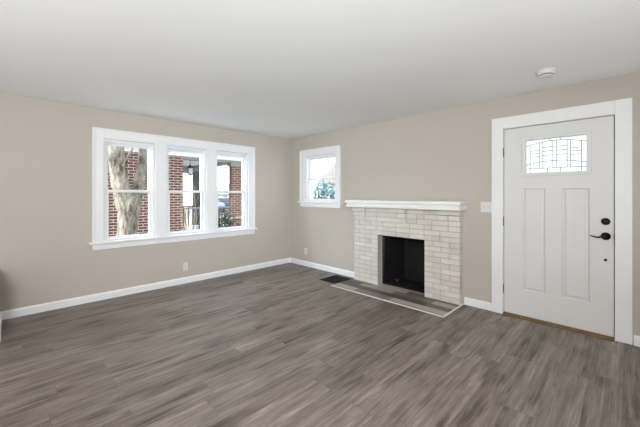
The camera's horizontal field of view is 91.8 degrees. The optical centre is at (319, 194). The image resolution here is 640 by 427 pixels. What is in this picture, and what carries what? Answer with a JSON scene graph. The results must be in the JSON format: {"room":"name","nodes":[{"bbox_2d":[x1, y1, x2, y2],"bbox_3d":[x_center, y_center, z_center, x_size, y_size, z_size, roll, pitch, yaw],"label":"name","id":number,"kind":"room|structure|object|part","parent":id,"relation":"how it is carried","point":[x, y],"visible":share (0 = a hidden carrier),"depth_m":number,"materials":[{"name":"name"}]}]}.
{"room":"living room","nodes":[
{"label":"living room","id":0,"kind":"room"},
{"bbox_2d":[0,92,289,310],"bbox_3d":[-3.260,0.126,3.605,0.160,2.440,7.400,0,0,45],"label":"wall","id":1,"kind":"structure","parent":0,"point":[46,254],"depth_m":3.77,"materials":[{"name":"beige paint"}]},
{"bbox_2d":[0,258,289,319],"bbox_3d":[-2.003,1.300,4.738,0.014,0.092,4.020,0,0,45],"label":"baseboard","id":2,"kind":"structure","parent":1,"relation":"attached to","point":[7,314],"depth_m":4.13,"materials":[{"name":"white paint"}]},
{"bbox_2d":[89,127,256,250],"bbox_3d":[-2.063,-0.070,4.770,0.224,1.552,2.440,0,0,45],"label":"window","id":3,"kind":"structure","parent":1,"relation":"in","point":[150,147],"depth_m":4.40,"materials":[{"name":"white paint"}]},
{"bbox_3d":[-2.807,-0.117,3.929,0.022,1.437,0.110,0,0,45],"label":"casing","id":4,"kind":"part","parent":3,"relation":"part of","materials":[{"name":"white paint"}]},
{"bbox_3d":[-2.627,-0.361,4.252,0.036,0.665,0.562,0,0,45],"label":"sash","id":5,"kind":"part","parent":3,"relation":"part of","materials":[{"name":"clear glass"}]},
{"bbox_3d":[-2.598,0.267,4.223,0.037,0.657,0.562,0,0,45],"label":"sash","id":6,"kind":"part","parent":3,"relation":"part of","materials":[{"name":"white paint"}]},
{"bbox_3d":[-2.287,-0.059,4.449,0.021,1.321,0.158,0,0,45],"label":"mullion casing","id":7,"kind":"part","parent":3,"relation":"part of","materials":[{"name":"white paint"}]},
{"bbox_3d":[-2.010,0.615,4.717,0.074,0.027,2.440,0,0,45],"label":"window stool","id":8,"kind":"part","parent":3,"relation":"part of","materials":[{"name":"white paint"}]},
{"bbox_3d":[-2.018,-0.778,4.718,0.021,0.116,2.122,0,0,45],"label":"head casing","id":9,"kind":"part","parent":3,"relation":"part of","materials":[{"name":"white paint"}]},
{"bbox_3d":[-1.750,-0.059,4.987,0.021,1.321,0.158,0,0,45],"label":"mullion casing","id":10,"kind":"part","parent":3,"relation":"part of","materials":[{"name":"white paint"}]},
{"bbox_3d":[-1.224,-0.117,5.512,0.022,1.437,0.124,0,0,45],"label":"casing","id":11,"kind":"part","parent":3,"relation":"part of","materials":[{"name":"white paint"}]},
{"bbox_2d":[183,262,187,270],"bbox_3d":[-2.042,1.096,4.703,0.009,0.120,0.074,0,0,45],"label":"wall outlet","id":12,"kind":"object","parent":1,"relation":"attached to","point":[185,265],"visible":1,"depth_m":4.70,"materials":[{"name":"white plastic"}]},
{"bbox_2d":[167,146,205,235],"bbox_3d":[-2.085,-0.057,4.785,0.172,1.315,0.590,0,0,45],"label":"window","id":13,"kind":"structure","parent":1,"relation":"in","point":[202,152],"depth_m":4.87,"materials":[{"name":"white paint"}]},
{"bbox_3d":[-2.090,-0.361,4.789,0.036,0.665,0.562,0,0,45],"label":"sash","id":14,"kind":"part","parent":13,"relation":"part of","materials":[{"name":"clear glass"}]},
{"bbox_3d":[-2.060,0.267,4.760,0.037,0.657,0.562,0,0,45],"label":"sash","id":15,"kind":"part","parent":13,"relation":"part of","materials":[{"name":"white paint"}]},
{"bbox_2d":[216,151,247,230],"bbox_3d":[-1.548,-0.057,5.322,0.172,1.315,0.590,0,0,45],"label":"window","id":16,"kind":"structure","parent":1,"relation":"in","point":[244,157],"depth_m":5.46,"materials":[{"name":"white paint"}]},
{"bbox_3d":[-1.552,-0.361,5.327,0.036,0.665,0.562,0,0,45],"label":"sash","id":17,"kind":"part","parent":16,"relation":"part of","materials":[{"name":"clear glass"}]},
{"bbox_3d":[-1.523,0.267,5.297,0.037,0.657,0.562,0,0,45],"label":"sash","id":18,"kind":"part","parent":16,"relation":"part of","materials":[{"name":"white paint"}]},
{"bbox_2d":[0,262,639,426],"bbox_3d":[-0.870,1.406,1.215,6.920,0.120,7.720,0,0,45],"label":"floor","id":19,"kind":"structure","parent":0,"point":[281,345],"depth_m":2.48,"materials":[{"name":"grey wood"}]},
{"bbox_2d":[319,275,350,283],"bbox_3d":[0.245,1.343,4.919,0.338,0.006,0.398,0,0,45],"label":"floor vent","id":20,"kind":"object","parent":19,"relation":"in","point":[334,279],"visible":1,"depth_m":4.89,"materials":[{"name":"black metal"}]},
{"bbox_2d":[331,279,463,317],"bbox_3d":[0.976,1.343,4.205,1.691,0.007,0.622,0,0,45],"label":"hearth","id":21,"kind":"object","parent":19,"relation":"on","point":[411,299],"visible":0.96,"depth_m":4.08,"materials":[{"name":"grey wood"}]},
{"bbox_2d":[345,200,466,304],"bbox_3d":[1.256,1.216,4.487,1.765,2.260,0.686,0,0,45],"label":"fireplace","id":22,"kind":"object","parent":19,"relation":"on","point":[410,245],"visible":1,"depth_m":4.34,"materials":[{"name":"white brick"}]},
{"bbox_2d":[345,200,466,210],"bbox_3d":[1.093,0.140,4.324,1.765,0.108,0.224,0,0,45],"label":"mantel shelf","id":23,"kind":"object","parent":22,"relation":"attached to","point":[391,205],"depth_m":4.14,"materials":[{"name":"white paint"}]},
{"bbox_2d":[0,0,639,138],"bbox_3d":[-0.870,-1.154,1.215,6.920,0.120,7.720,0,0,45],"label":"ceiling","id":24,"kind":"structure","parent":0,"point":[286,69],"depth_m":2.44,"materials":[{"name":"white paint"}]},
{"bbox_2d":[535,67,556,78],"bbox_3d":[2.000,-1.064,2.744,0.152,0.060,0.152,0,0,45],"label":"smoke detector","id":25,"kind":"object","parent":24,"relation":"attached to","point":[545,73],"visible":1,"depth_m":2.70,"materials":[{"name":"white plastic"}]},
{"bbox_3d":[2.000,-1.087,2.744,0.152,0.012,0.152,0,0,45],"label":"plate","id":26,"kind":"part","parent":25,"relation":"part of","materials":[{"name":"white plastic"}]},
{"bbox_2d":[290,71,639,344],"bbox_3d":[1.803,0.126,3.888,6.920,2.440,0.160,0,0,45],"label":"wall","id":27,"kind":"structure","parent":0,"point":[445,154],"depth_m":4.07,"materials":[{"name":"beige paint"}]},
{"bbox_2d":[297,145,341,207],"bbox_3d":[0.030,-0.300,5.629,1.086,1.063,0.224,0,0,45],"label":"window","id":28,"kind":"structure","parent":27,"relation":"in","point":[310,202],"depth_m":5.66,"materials":[{"name":"white paint"}]},
{"bbox_3d":[-0.325,-0.345,5.887,0.126,0.953,0.022,0,0,45],"label":"casing","id":29,"kind":"part","parent":28,"relation":"part of","materials":[{"name":"white paint"}]},
{"bbox_3d":[-0.006,-0.766,5.569,0.777,0.112,0.021,0,0,45],"label":"head casing","id":30,"kind":"part","parent":28,"relation":"part of","materials":[{"name":"white paint"}]},
{"bbox_3d":[0.061,-0.286,5.635,0.765,0.835,0.172,0,0,45],"label":"frame","id":31,"kind":"part","parent":28,"relation":"part of","materials":[{"name":"white paint"}]},
{"bbox_3d":[0.038,-0.087,5.612,0.737,0.424,0.037,0,0,45],"label":"sash","id":32,"kind":"part","parent":28,"relation":"part of","materials":[{"name":"clear glass"}]},
{"bbox_3d":[0.068,-0.475,5.642,0.737,0.418,0.036,0,0,45],"label":"sash","id":33,"kind":"part","parent":28,"relation":"part of","materials":[{"name":"clear glass"}]},
{"bbox_3d":[0.303,-0.345,5.259,0.097,0.953,0.022,0,0,45],"label":"casing","id":34,"kind":"part","parent":28,"relation":"part of","materials":[{"name":"white paint"}]},
{"bbox_2d":[290,258,353,277],"bbox_3d":[0.005,1.300,5.563,1.660,0.092,0.014,0,0,45],"label":"baseboard","id":35,"kind":"structure","parent":27,"relation":"attached to","point":[292,260],"depth_m":5.50,"materials":[{"name":"white paint"}]},
{"bbox_2d":[464,297,490,310],"bbox_3d":[1.876,1.300,3.692,0.305,0.092,0.014,0,0,45],"label":"baseboard","id":36,"kind":"structure","parent":27,"relation":"attached to","point":[472,302],"depth_m":3.69,"materials":[{"name":"white paint"}]},
{"bbox_2d":[481,202,490,211],"bbox_3d":[1.940,0.148,3.625,0.117,0.120,0.019,0,0,45],"label":"light switch","id":37,"kind":"object","parent":27,"relation":"attached to","point":[485,206],"visible":1,"depth_m":3.63,"materials":[{"name":"white plastic"}]},
{"bbox_2d":[491,98,632,344],"bbox_3d":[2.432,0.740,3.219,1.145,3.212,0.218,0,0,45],"label":"door","id":38,"kind":"structure","parent":27,"relation":"in","point":[562,242],"depth_m":3.11,"materials":[{"name":"white paint"}]},
{"bbox_3d":[2.024,0.240,3.538,0.116,2.212,0.022,0,0,45],"label":"casing","id":39,"kind":"part","parent":38,"relation":"part of","materials":[{"name":"white paint"}]},
{"bbox_3d":[2.292,0.489,3.323,0.202,1.102,0.044,0,0,45],"label":"panel","id":40,"kind":"part","parent":38,"relation":"part of","materials":[{"name":"white paint"}]},
{"bbox_3d":[2.420,-0.407,3.194,0.510,0.360,0.008,0,0,45],"label":"leaded pane","id":41,"kind":"part","parent":38,"relation":"part of","materials":[{"name":"clear glass"}]},
{"bbox_3d":[2.419,-0.407,3.193,0.572,0.424,0.060,0,0,45],"label":"lite frame","id":42,"kind":"part","parent":38,"relation":"part of","materials":[{"name":"white paint"}]},
{"bbox_3d":[2.389,-0.802,3.174,0.915,0.128,0.021,0,0,45],"label":"head casing","id":43,"kind":"part","parent":38,"relation":"part of","materials":[{"name":"white paint"}]},
{"bbox_3d":[2.538,0.489,3.077,0.210,1.102,0.044,0,0,45],"label":"panel","id":44,"kind":"part","parent":38,"relation":"part of","materials":[{"name":"white paint"}]},
{"bbox_3d":[2.662,0.391,2.890,0.072,0.072,0.044,0,0,45],"label":"handle","id":45,"kind":"part","parent":38,"relation":"part of","materials":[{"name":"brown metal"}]},
{"bbox_3d":[2.752,0.238,2.810,0.114,2.208,0.022,0,0,45],"label":"casing","id":46,"kind":"part","parent":38,"relation":"part of","materials":[{"name":"white paint"}]},
{"bbox_2d":[634,335,639,346],"bbox_3d":[3.438,1.300,2.130,1.803,0.092,0.014,0,0,45],"label":"baseboard","id":47,"kind":"structure","parent":27,"relation":"attached to","point":[636,338],"depth_m":2.75,"materials":[{"name":"white paint"}]},
{"bbox_3d":[-3.217,1.071,3.025,0.720,0.550,0.120,0,0,45],"label":"wall","id":48,"kind":"structure","parent":0,"visible":0},
{"bbox_2d":[0,312,1,339],"bbox_3d":[-3.165,1.300,3.067,0.706,0.092,0.014,0,0,45],"label":"baseboard","id":49,"kind":"structure","parent":48,"relation":"attached to","point":[0,312],"depth_m":3.11,"materials":[{"name":"white paint"}]},
{"label":"outside","id":50,"kind":"structure","parent":0,"visible":0},
{"bbox_3d":[-3.415,1.896,26.671,57.000,0.200,65.000,0,0,45],"label":"ground","id":51,"kind":"structure","parent":50,"visible":0},
{"bbox_2d":[108,145,146,235],"bbox_3d":[-3.604,-1.002,6.069,0.870,5.605,1.224,0,0,45],"label":"tree","id":52,"kind":"object","parent":51,"relation":"on","point":[127,204],"visible":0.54,"depth_m":5.71,"materials":[{"name":"brown plant"}]},
{"bbox_2d":[108,147,241,236],"bbox_3d":[-7.039,-0.909,8.799,6.350,5.410,8.400,0,0,45],"label":"brick house","id":53,"kind":"structure","parent":51,"relation":"on","point":[179,162],"depth_m":8.19,"materials":[{"name":"red brick"}]},
{"bbox_2d":[187,165,192,175],"bbox_3d":[-3.852,-0.788,9.200,0.190,0.461,0.164,0,0,45],"label":"hanging lantern","id":54,"kind":"object","parent":53,"relation":"hanging from","point":[189,168],"visible":0.95,"depth_m":9.16,"materials":[{"name":"black metal"}]},
{"bbox_3d":[-3.182,0.371,8.774,0.060,0.050,1.420,0,0,45],"label":"porch railing","id":55,"kind":"part","parent":53,"relation":"part of","materials":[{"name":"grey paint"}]},
{"bbox_2d":[185,225,198,229],"bbox_3d":[-3.275,1.296,7.931,0.340,0.999,0.340,0,0,45],"label":"planter","id":56,"kind":"object","parent":51,"relation":"on","point":[195,226],"visible":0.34,"depth_m":7.83,"materials":[{"name":"white"}]},
{"bbox_2d":[173,182,219,230],"bbox_3d":[-3.008,0.747,7.550,1.123,2.100,0.957,0,0,-3],"label":"bare shrub","id":57,"kind":"object","parent":51,"relation":"on","point":[194,222],"visible":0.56,"depth_m":7.41,"materials":[{"name":"beige plant"}]},
{"bbox_2d":[217,184,228,197],"bbox_3d":[-14.056,0.021,50.747,8.422,3.550,6.800,0,0,45],"label":"house","id":58,"kind":"structure","parent":51,"relation":"on","point":[223,187],"depth_m":48.93,"materials":[{"name":"beige"}]},
{"bbox_2d":[218,209,238,227],"bbox_3d":[-2.564,1.087,8.287,0.845,1.422,0.870,0,0,45],"label":"shrub","id":59,"kind":"object","parent":51,"relation":"on","point":[226,221],"visible":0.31,"depth_m":8.28,"materials":[{"name":"green plant"}]},
{"bbox_2d":[313,181,334,198],"bbox_3d":[0.133,0.698,9.092,1.374,2.202,1.360,0,0,45],"label":"bush","id":60,"kind":"object","parent":51,"relation":"on","point":[322,193],"visible":0.19,"depth_m":8.93,"materials":[{"name":"green plant"}]},
{"bbox_2d":[316,163,334,190],"bbox_3d":[6.110,-1.429,30.580,9.800,6.450,8.800,0,0,45],"label":"house","id":61,"kind":"structure","parent":51,"relation":"on","point":[331,172],"depth_m":29.56,"materials":[{"name":"beige"}]},
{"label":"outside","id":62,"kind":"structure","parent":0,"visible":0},
{"bbox_3d":[-3.769,1.786,26.317,57.000,0.020,6.000,0,0,45],"label":"street","id":63,"kind":"object","parent":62,"visible":0},
{"bbox_2d":[218,198,228,211],"bbox_3d":[-10.023,1.048,31.862,4.289,1.445,1.722,0,0,45],"label":"car","id":64,"kind":"object","parent":63,"relation":"on","point":[221,201],"visible":0.21,"depth_m":30.68,"materials":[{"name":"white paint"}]}
]}

